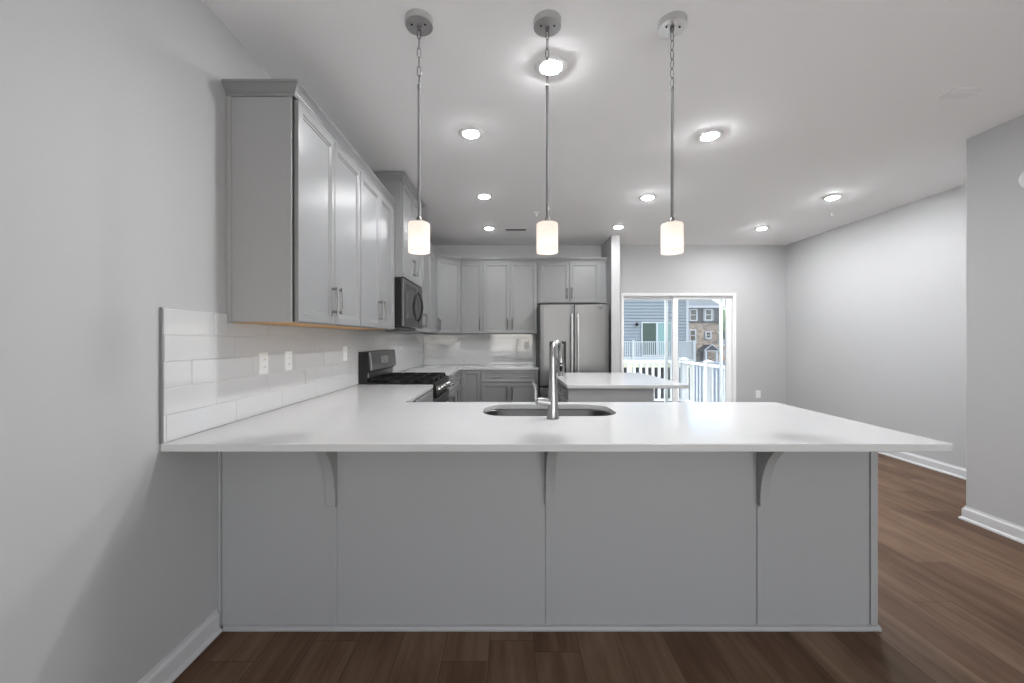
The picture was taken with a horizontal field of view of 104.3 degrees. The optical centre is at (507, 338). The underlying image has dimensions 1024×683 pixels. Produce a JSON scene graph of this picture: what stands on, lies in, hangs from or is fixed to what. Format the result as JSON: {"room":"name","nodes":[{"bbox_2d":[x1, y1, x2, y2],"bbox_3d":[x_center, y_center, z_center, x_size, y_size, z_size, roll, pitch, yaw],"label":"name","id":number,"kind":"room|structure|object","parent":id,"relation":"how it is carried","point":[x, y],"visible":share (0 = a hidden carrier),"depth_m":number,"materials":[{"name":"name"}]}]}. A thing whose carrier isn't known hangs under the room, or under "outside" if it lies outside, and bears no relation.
{"room":"kitchen","nodes":[
{"label":"kitchen","id":0,"kind":"room"},
{"bbox_2d":[0,0,416,682],"bbox_3d":[-1.378,-0.068,1.285,0.150,2.750,10.070,0,0,0],"label":"wall","id":1,"kind":"structure","parent":0,"point":[113,112],"depth_m":1.28,"materials":[{"name":"grey paint"}]},
{"bbox_2d":[137,609,221,682],"bbox_3d":[-1.290,1.257,-0.910,0.026,0.100,5.379,0,0,0],"label":"baseboard","id":2,"kind":"structure","parent":1,"relation":"attached to","point":[175,662],"depth_m":1.59,"materials":[{"name":"grey paint"}]},
{"bbox_2d":[226,96,359,326],"bbox_3d":[-1.120,-0.605,2.243,0.365,1.056,0.810,0,0,0],"label":"upper cabinet","id":3,"kind":"object","parent":1,"relation":"attached to","point":[293,194],"visible":1,"depth_m":1.84,"materials":[{"name":"grey paint"}]},
{"bbox_2d":[221,79,396,208],"bbox_3d":[-1.129,-1.151,2.625,0.345,0.060,1.634,0,0,0],"label":"crown molding","id":4,"kind":"structure","parent":3,"relation":"attached to","point":[232,87],"depth_m":1.89,"materials":[{"name":"grey paint"}]},
{"bbox_2d":[159,307,535,443],"bbox_3d":[-0.439,0.137,3.804,1.729,0.511,4.632,0,0,0],"label":"backsplash","id":5,"kind":"structure","parent":1,"relation":"attached to","point":[209,377],"depth_m":2.09,"materials":[{"name":"tile"}]},
{"bbox_2d":[259,352,267,374],"bbox_3d":[-1.291,0.129,2.109,0.008,0.116,0.072,0,0,0],"label":"wall outlet","id":6,"kind":"object","parent":5,"relation":"attached to","point":[263,357],"visible":1,"depth_m":2.10,"materials":[{"name":"white plastic"}]},
{"bbox_2d":[285,351,291,370],"bbox_3d":[-1.291,0.129,2.348,0.008,0.116,0.072,0,0,0],"label":"wall outlet","id":7,"kind":"object","parent":5,"relation":"attached to","point":[288,354],"visible":1,"depth_m":2.34,"materials":[{"name":"white plastic"}]},
{"bbox_2d":[343,346,346,360],"bbox_3d":[-1.291,0.117,3.163,0.008,0.116,0.072,0,0,0],"label":"wall outlet","id":8,"kind":"object","parent":5,"relation":"attached to","point":[344,347],"visible":1,"depth_m":3.15,"materials":[{"name":"white plastic"}]},
{"bbox_2d":[455,342,459,348],"bbox_3d":[-0.770,0.097,6.108,0.072,0.116,0.008,0,0,0],"label":"wall outlet","id":9,"kind":"object","parent":5,"relation":"attached to","point":[457,344],"visible":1,"depth_m":6.11,"materials":[{"name":"white plastic"}]},
{"bbox_2d":[524,342,528,348],"bbox_3d":[0.285,0.097,6.108,0.072,0.116,0.008,0,0,0],"label":"wall outlet","id":10,"kind":"object","parent":5,"relation":"attached to","point":[526,344],"visible":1,"depth_m":6.11,"materials":[{"name":"white plastic"}]},
{"bbox_2d":[315,172,394,329],"bbox_3d":[-1.119,-0.605,3.046,0.363,1.056,0.796,0,0,0],"label":"upper cabinet","id":11,"kind":"object","parent":1,"relation":"attached to","point":[377,216],"visible":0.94,"depth_m":2.97,"materials":[{"name":"grey paint"}]},
{"bbox_2d":[381,181,421,287],"bbox_3d":[-1.083,-0.961,3.825,0.435,0.845,0.762,0,0,0],"label":"upper cabinet","id":12,"kind":"object","parent":1,"relation":"attached to","point":[408,266],"visible":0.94,"depth_m":3.49,"materials":[{"name":"grey paint"}]},
{"bbox_2d":[373,172,424,208],"bbox_3d":[-1.093,-1.399,3.825,0.416,0.060,0.832,0,0,0],"label":"crown molding","id":13,"kind":"structure","parent":12,"relation":"attached to","point":[382,176],"depth_m":3.44,"materials":[{"name":"grey paint"}]},
{"bbox_2d":[395,278,422,328],"bbox_3d":[-1.073,-0.316,3.824,0.459,0.425,0.752,0,0,0],"label":"microwave","id":14,"kind":"object","parent":12,"relation":"attached to","point":[408,296],"visible":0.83,"depth_m":3.60,"materials":[{"name":"black metal"}]},
{"bbox_2d":[385,251,430,332],"bbox_3d":[-1.119,-0.606,4.626,0.363,1.054,0.840,0,0,0],"label":"upper cabinet","id":15,"kind":"object","parent":1,"relation":"attached to","point":[426,259],"visible":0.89,"depth_m":4.76,"materials":[{"name":"grey paint"}]},
{"bbox_2d":[429,252,439,332],"bbox_3d":[-1.119,-0.606,5.278,0.363,1.054,0.464,0,0,0],"label":"upper cabinet","id":16,"kind":"object","parent":1,"relation":"attached to","point":[434,318],"visible":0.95,"depth_m":5.30,"materials":[{"name":"grey paint"}]},
{"bbox_2d":[417,258,460,333],"bbox_3d":[-0.996,-0.606,5.808,0.610,1.054,0.621,0,0,0],"label":"upper cabinet","id":17,"kind":"object","parent":1,"relation":"attached to","point":[448,271],"visible":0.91,"depth_m":5.66,"materials":[{"name":"grey paint"}]},
{"bbox_2d":[172,453,1023,682],"bbox_3d":[1.484,1.357,1.285,5.873,0.100,10.070,0,0,0],"label":"floor","id":18,"kind":"structure","parent":0,"point":[951,588],"depth_m":1.70,"materials":[{"name":"brown wood"}]},
{"bbox_2d":[359,349,453,401],"bbox_3d":[-0.929,0.709,3.825,0.732,1.197,0.760,0,0,0],"label":"range","id":19,"kind":"object","parent":18,"relation":"on","point":[375,367],"visible":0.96,"depth_m":3.59,"materials":[{"name":"black metal"}]},
{"bbox_2d":[364,375,447,384],"bbox_3d":[-0.938,0.392,3.825,0.619,0.021,0.760,0,0,0],"label":"cooktop","id":20,"kind":"object","parent":19,"relation":"in","point":[441,379],"depth_m":3.53,"materials":[{"name":"black metal"}]},
{"bbox_2d":[412,389,432,401],"bbox_3d":[-0.953,0.865,2.956,0.695,0.884,0.972,0,0,0],"label":"base cabinet","id":21,"kind":"object","parent":18,"relation":"on","point":[428,396],"visible":0.03,"depth_m":3.20,"materials":[{"name":"grey paint"}]},
{"bbox_2d":[447,375,454,401],"bbox_3d":[-0.953,0.865,4.518,0.695,0.884,0.620,0,0,0],"label":"base cabinet","id":22,"kind":"object","parent":18,"relation":"on","point":[451,387],"visible":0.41,"depth_m":4.56,"materials":[{"name":"grey paint"}]},
{"bbox_2d":[454,370,480,401],"bbox_3d":[-0.839,0.865,5.473,0.925,0.884,1.290,0,0,0],"label":"base cabinet","id":23,"kind":"object","parent":18,"relation":"on","point":[467,388],"visible":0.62,"depth_m":5.46,"materials":[{"name":"grey paint"}]},
{"bbox_2d":[400,365,538,376],"bbox_3d":[-0.439,0.408,5.163,1.727,0.030,1.911,0,0,0],"label":"countertop","id":24,"kind":"structure","parent":23,"relation":"on","point":[449,370],"depth_m":5.45,"materials":[{"name":"white stone"}]},
{"bbox_2d":[481,370,537,401],"bbox_3d":[0.021,0.865,5.768,0.795,0.884,0.700,0,0,0],"label":"base cabinet","id":25,"kind":"object","parent":18,"relation":"on","point":[496,385],"visible":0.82,"depth_m":5.47,"materials":[{"name":"grey paint"}]},
{"bbox_2d":[218,452,881,631],"bbox_3d":[0.184,0.865,2.117,2.972,0.884,0.676,0,0,0],"label":"base cabinet","id":26,"kind":"object","parent":18,"relation":"on","point":[410,541],"visible":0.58,"depth_m":1.80,"materials":[{"name":"grey paint"}]},
{"bbox_2d":[315,452,336,506],"bbox_3d":[-0.790,0.584,1.693,0.042,0.322,0.205,0,0,0],"label":"corbel","id":27,"kind":"object","parent":26,"relation":"attached to","point":[328,460],"visible":0.59,"depth_m":1.76,"materials":[{"name":"grey paint"}]},
{"bbox_2d":[545,452,557,506],"bbox_3d":[0.188,0.584,1.693,0.042,0.322,0.205,0,0,0],"label":"corbel","id":28,"kind":"object","parent":26,"relation":"attached to","point":[550,457],"visible":0.59,"depth_m":1.76,"materials":[{"name":"grey paint"}]},
{"bbox_2d":[161,385,952,451],"bbox_3d":[0.183,0.408,2.466,2.970,0.030,1.951,0,0,0],"label":"countertop","id":29,"kind":"structure","parent":26,"relation":"on","point":[356,418],"depth_m":1.71,"materials":[{"name":"white stone"}]},
{"bbox_2d":[532,339,563,419],"bbox_3d":[0.238,0.197,2.025,0.232,0.391,0.116,0,0,-44],"label":"faucet","id":30,"kind":"object","parent":29,"relation":"on","point":[551,402],"visible":1,"depth_m":1.96,"materials":[{"name":"silver metal"}]},
{"bbox_2d":[485,409,611,415],"bbox_3d":[0.223,0.526,2.217,0.755,0.203,0.415,0,0,0],"label":"sink","id":31,"kind":"object","parent":29,"relation":"in","point":[498,412],"visible":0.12,"depth_m":2.40,"materials":[{"name":"grey metal"}]},
{"bbox_2d":[757,452,783,506],"bbox_3d":[1.142,0.584,1.693,0.042,0.322,0.205,0,0,0],"label":"corbel","id":32,"kind":"object","parent":26,"relation":"attached to","point":[766,461],"visible":0.53,"depth_m":1.76,"materials":[{"name":"grey paint"}]},
{"bbox_2d":[536,304,607,397],"bbox_3d":[0.880,0.424,5.646,0.906,1.765,0.887,0,0,0],"label":"refrigerator","id":33,"kind":"object","parent":18,"relation":"on","point":[581,329],"visible":0.45,"depth_m":5.27,"materials":[{"name":"grey metal"}]},
{"bbox_2d":[557,380,653,401],"bbox_3d":[0.866,0.865,4.024,0.772,0.884,1.212,0,0,0],"label":"kitchen island","id":34,"kind":"object","parent":18,"relation":"on","point":[565,394],"visible":0.16,"depth_m":3.42,"materials":[{"name":"grey paint"},{"name":"white quartz"}]},
{"bbox_2d":[556,373,688,387],"bbox_3d":[1.025,0.408,4.030,1.040,0.030,1.260,0,0,0],"label":"island countertop","id":35,"kind":"structure","parent":34,"relation":"on","point":[569,380],"depth_m":3.68,"materials":[{"name":"white stone"}]},
{"bbox_2d":[432,245,785,404],"bbox_3d":[1.484,-0.068,6.220,5.573,2.750,0.200,0,0,0],"label":"wall","id":36,"kind":"structure","parent":0,"point":[756,274],"depth_m":6.12,"materials":[{"name":"grey paint"}]},
{"bbox_2d":[461,262,482,333],"bbox_3d":[-0.531,-0.606,5.936,0.323,1.054,0.363,0,0,0],"label":"upper cabinet","id":37,"kind":"object","parent":36,"relation":"attached to","point":[471,272],"visible":0.99,"depth_m":5.80,"materials":[{"name":"grey paint"}]},
{"bbox_2d":[483,262,536,333],"bbox_3d":[0.028,-0.606,5.936,0.795,1.054,0.363,0,0,0],"label":"upper cabinet","id":38,"kind":"object","parent":36,"relation":"attached to","point":[509,288],"visible":1,"depth_m":5.80,"materials":[{"name":"grey paint"}]},
{"bbox_2d":[430,243,606,261],"bbox_3d":[-0.089,-1.151,5.483,2.898,0.060,1.190,0,0,-33],"label":"crown molding","id":39,"kind":"structure","parent":38,"relation":"attached to","point":[433,250],"depth_m":5.77,"materials":[{"name":"grey paint"}]},
{"bbox_2d":[537,262,605,304],"bbox_3d":[0.932,-0.828,5.936,1.004,0.610,0.363,0,0,0],"label":"upper cabinet","id":40,"kind":"object","parent":36,"relation":"attached to","point":[574,283],"visible":0.99,"depth_m":5.80,"materials":[{"name":"grey paint"}]},
{"bbox_2d":[621,293,735,401],"bbox_3d":[2.620,0.302,6.214,1.760,2.010,0.212,0,0,0],"label":"door","id":41,"kind":"structure","parent":36,"relation":"in","point":[730,298],"depth_m":6.17,"materials":[{"name":"white"}]},
{"bbox_2d":[756,390,760,397],"bbox_3d":[3.845,0.847,6.116,0.072,0.116,0.008,0,0,0],"label":"wall outlet","id":42,"kind":"object","parent":36,"relation":"attached to","point":[758,392],"visible":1,"depth_m":6.12,"materials":[{"name":"white plastic"}]},
{"bbox_2d":[601,235,619,372],"bbox_3d":[1.496,-0.068,5.825,0.119,2.750,0.590,0,0,0],"label":"wall","id":43,"kind":"structure","parent":0,"point":[610,249],"depth_m":5.53,"materials":[{"name":"grey paint"}]},
{"bbox_2d":[202,0,1023,244],"bbox_3d":[1.484,-1.503,1.285,5.873,0.120,10.070,0,0,0],"label":"ceiling","id":44,"kind":"structure","parent":0,"point":[811,101],"depth_m":2.39,"materials":[{"name":"white paint"}]},
{"bbox_2d":[405,8,432,254],"bbox_3d":[-0.402,-0.917,1.800,0.125,1.052,0.125,0,0,0],"label":"pendant light","id":45,"kind":"object","parent":44,"relation":"hanging from","point":[418,22],"visible":1,"depth_m":1.78,"materials":[{"name":"satin nickel"},{"name":"frosted white glass"}]},
{"bbox_2d":[458,126,482,139],"bbox_3d":[-0.260,-1.435,2.790,0.174,0.016,0.174,0,0,0],"label":"recessed light","id":46,"kind":"object","parent":44,"relation":"in","point":[471,133],"visible":1,"depth_m":2.77,"materials":[{"name":"white plastic"}]},
{"bbox_2d":[476,193,492,198],"bbox_3d":[-0.240,-1.435,4.020,0.174,0.016,0.174,0,0,0],"label":"recessed light","id":47,"kind":"object","parent":44,"relation":"in","point":[480,195],"visible":1,"depth_m":3.99,"materials":[{"name":"white plastic"}]},
{"bbox_2d":[482,226,495,229],"bbox_3d":[-0.247,-1.435,5.180,0.174,0.016,0.174,0,0,0],"label":"recessed light","id":48,"kind":"object","parent":44,"relation":"in","point":[485,227],"visible":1,"depth_m":5.15,"materials":[{"name":"white"}]},
{"bbox_2d":[505,228,527,230],"bbox_3d":[0.105,-1.439,5.240,0.300,0.008,0.100,0,0,0],"label":"ceiling vent","id":49,"kind":"object","parent":44,"relation":"in","point":[506,229],"visible":1,"depth_m":5.22,"materials":[{"name":"white plastic"}]},
{"bbox_2d":[533,9,560,254],"bbox_3d":[0.178,-0.917,1.806,0.125,1.052,0.125,0,0,0],"label":"pendant light","id":50,"kind":"object","parent":44,"relation":"hanging from","point":[546,23],"visible":1,"depth_m":1.79,"materials":[{"name":"satin nickel"},{"name":"frosted white glass"}]},
{"bbox_2d":[534,54,566,77],"bbox_3d":[0.227,-1.435,2.106,0.174,0.016,0.174,0,0,0],"label":"recessed light","id":51,"kind":"object","parent":44,"relation":"in","point":[557,64],"visible":0.91,"depth_m":2.09,"materials":[{"name":"white plastic"}]},
{"bbox_2d":[611,225,624,228],"bbox_3d":[1.417,-1.435,5.120,0.174,0.016,0.174,0,0,0],"label":"recessed light","id":52,"kind":"object","parent":44,"relation":"in","point":[614,226],"visible":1,"depth_m":5.08,"materials":[{"name":"white"}]},
{"bbox_2d":[639,194,656,199],"bbox_3d":[1.420,-1.435,4.050,0.174,0.016,0.174,0,0,0],"label":"recessed light","id":53,"kind":"object","parent":44,"relation":"in","point":[647,196],"visible":1,"depth_m":4.02,"materials":[{"name":"white"}]},
{"bbox_2d":[657,11,686,254],"bbox_3d":[0.747,-0.917,1.813,0.125,1.052,0.125,0,0,0],"label":"pendant light","id":54,"kind":"object","parent":44,"relation":"hanging from","point":[672,24],"visible":1,"depth_m":1.80,"materials":[{"name":"satin nickel"},{"name":"frosted white glass"}]},
{"bbox_2d":[696,129,723,141],"bbox_3d":[1.430,-1.435,2.820,0.174,0.016,0.174,0,0,0],"label":"recessed light","id":55,"kind":"object","parent":44,"relation":"in","point":[712,134],"visible":1,"depth_m":2.80,"materials":[{"name":"white"}]},
{"bbox_2d":[754,226,769,229],"bbox_3d":[3.300,-1.435,5.180,0.174,0.016,0.174,0,0,0],"label":"recessed light","id":56,"kind":"object","parent":44,"relation":"in","point":[761,227],"visible":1,"depth_m":5.15,"materials":[{"name":"white"}]},
{"bbox_2d":[822,194,843,199],"bbox_3d":[3.300,-1.435,4.050,0.174,0.016,0.174,0,0,0],"label":"recessed light","id":57,"kind":"object","parent":44,"relation":"in","point":[835,196],"visible":1,"depth_m":4.02,"materials":[{"name":"white"}]},
{"bbox_2d":[937,88,981,97],"bbox_3d":[2.640,-1.435,2.330,0.170,0.016,0.090,0,0,0],"label":"ceiling vent","id":58,"kind":"object","parent":44,"relation":"in","point":[954,92],"visible":1,"depth_m":2.32,"materials":[{"name":"white plastic"}]},
{"bbox_2d":[624,340,695,358],"bbox_3d":[6.410,0.554,21.915,6.980,1.005,1.930,0,0,0],"label":"deck railing","id":59,"kind":"object","parent":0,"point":[687,349],"visible":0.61,"depth_m":21.01,"materials":[{"name":"grey"}]},
{"bbox_2d":[786,184,965,467],"bbox_3d":[4.345,-0.068,4.500,0.150,2.750,3.640,0,0,0],"label":"wall","id":60,"kind":"structure","parent":0,"point":[876,304],"depth_m":4.49,"materials":[{"name":"grey paint"}]},
{"bbox_2d":[966,115,1023,526],"bbox_3d":[3.865,-0.068,-0.435,1.110,2.750,6.630,0,0,0],"label":"wall","id":61,"kind":"structure","parent":0,"point":[994,156],"depth_m":2.70,"materials":[{"name":"grey paint"}]},
{"bbox_2d":[878,452,1023,543],"bbox_3d":[3.777,1.257,1.260,0.986,0.100,9.720,0,0,0],"label":"baseboard","id":62,"kind":"structure","parent":61,"relation":"attached to","point":[1015,532],"depth_m":2.85,"materials":[{"name":"grey paint"}]},
{"bbox_2d":[1018,171,1023,187],"bbox_3d":[3.292,-1.018,2.500,0.036,0.140,0.140,0,0,0],"label":"smoke detector","id":63,"kind":"object","parent":61,"relation":"attached to","point":[1021,178],"visible":1,"depth_m":2.54,"materials":[{"name":"white plastic"}]},
{"label":"outside","id":64,"kind":"structure","parent":0,"visible":0},
{"bbox_2d":[695,361,724,401],"bbox_3d":[30.000,3.607,68.200,120.000,0.200,123.600,0,0,0],"label":"ground","id":65,"kind":"structure","parent":64,"point":[723,361],"depth_m":31.38,"materials":[{"name":"concrete"}]},
{"bbox_2d":[624,300,688,356],"bbox_3d":[3.200,-1.693,27.500,15.400,10.400,10.200,0,0,0],"label":"neighbouring house","id":66,"kind":"structure","parent":65,"relation":"on","point":[644,320],"depth_m":22.97,"materials":[{"name":"blue"}]},
{"bbox_2d":[624,357,695,401],"bbox_3d":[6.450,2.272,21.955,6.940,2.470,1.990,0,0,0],"label":"deck railing","id":67,"kind":"object","parent":65,"relation":"on","point":[625,359],"visible":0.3,"depth_m":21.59,"materials":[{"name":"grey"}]},
{"bbox_2d":[689,300,718,361],"bbox_3d":[28.100,-2.265,64.500,7.986,11.743,10.000,0,0,0],"label":"townhouse","id":68,"kind":"structure","parent":65,"relation":"on","point":[703,314],"depth_m":60.01,"materials":[{"name":"brown"}]},
{"bbox_2d":[697,344,718,362],"bbox_3d":[29.509,2.179,58.500,2.312,2.856,2.800,0,0,0],"label":"entrance porch","id":69,"kind":"object","parent":65,"relation":"on","point":[711,347],"visible":0.69,"depth_m":57.59,"materials":[{"name":"white"}]},
{"bbox_2d":[723,306,724,338],"bbox_3d":[38.865,-1.561,72.427,5.831,10.351,5.989,0,0,0],"label":"leafy tree","id":70,"kind":"object","parent":65,"relation":"on","point":[723,306],"visible":0.06,"depth_m":71.17,"materials":[{"name":"green plant"}]},
{"bbox_2d":[723,339,724,360],"bbox_3d":[37.000,1.807,66.450,7.600,3.600,5.900,0,0,0],"label":"house","id":71,"kind":"structure","parent":65,"relation":"on","point":[723,339],"depth_m":64.00,"materials":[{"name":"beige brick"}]},
{"bbox_3d":[1.960,2.437,7.300,3.520,2.140,1.920,0,0,0],"label":"floor","id":72,"kind":"structure","parent":65,"relation":"on","visible":0},
{"bbox_2d":[684,360,724,401],"bbox_3d":[3.600,0.871,7.225,0.130,0.992,1.730,0,0,0],"label":"deck railing","id":73,"kind":"object","parent":72,"relation":"on","point":[708,367],"visible":0.66,"depth_m":7.20,"materials":[{"name":"white"}]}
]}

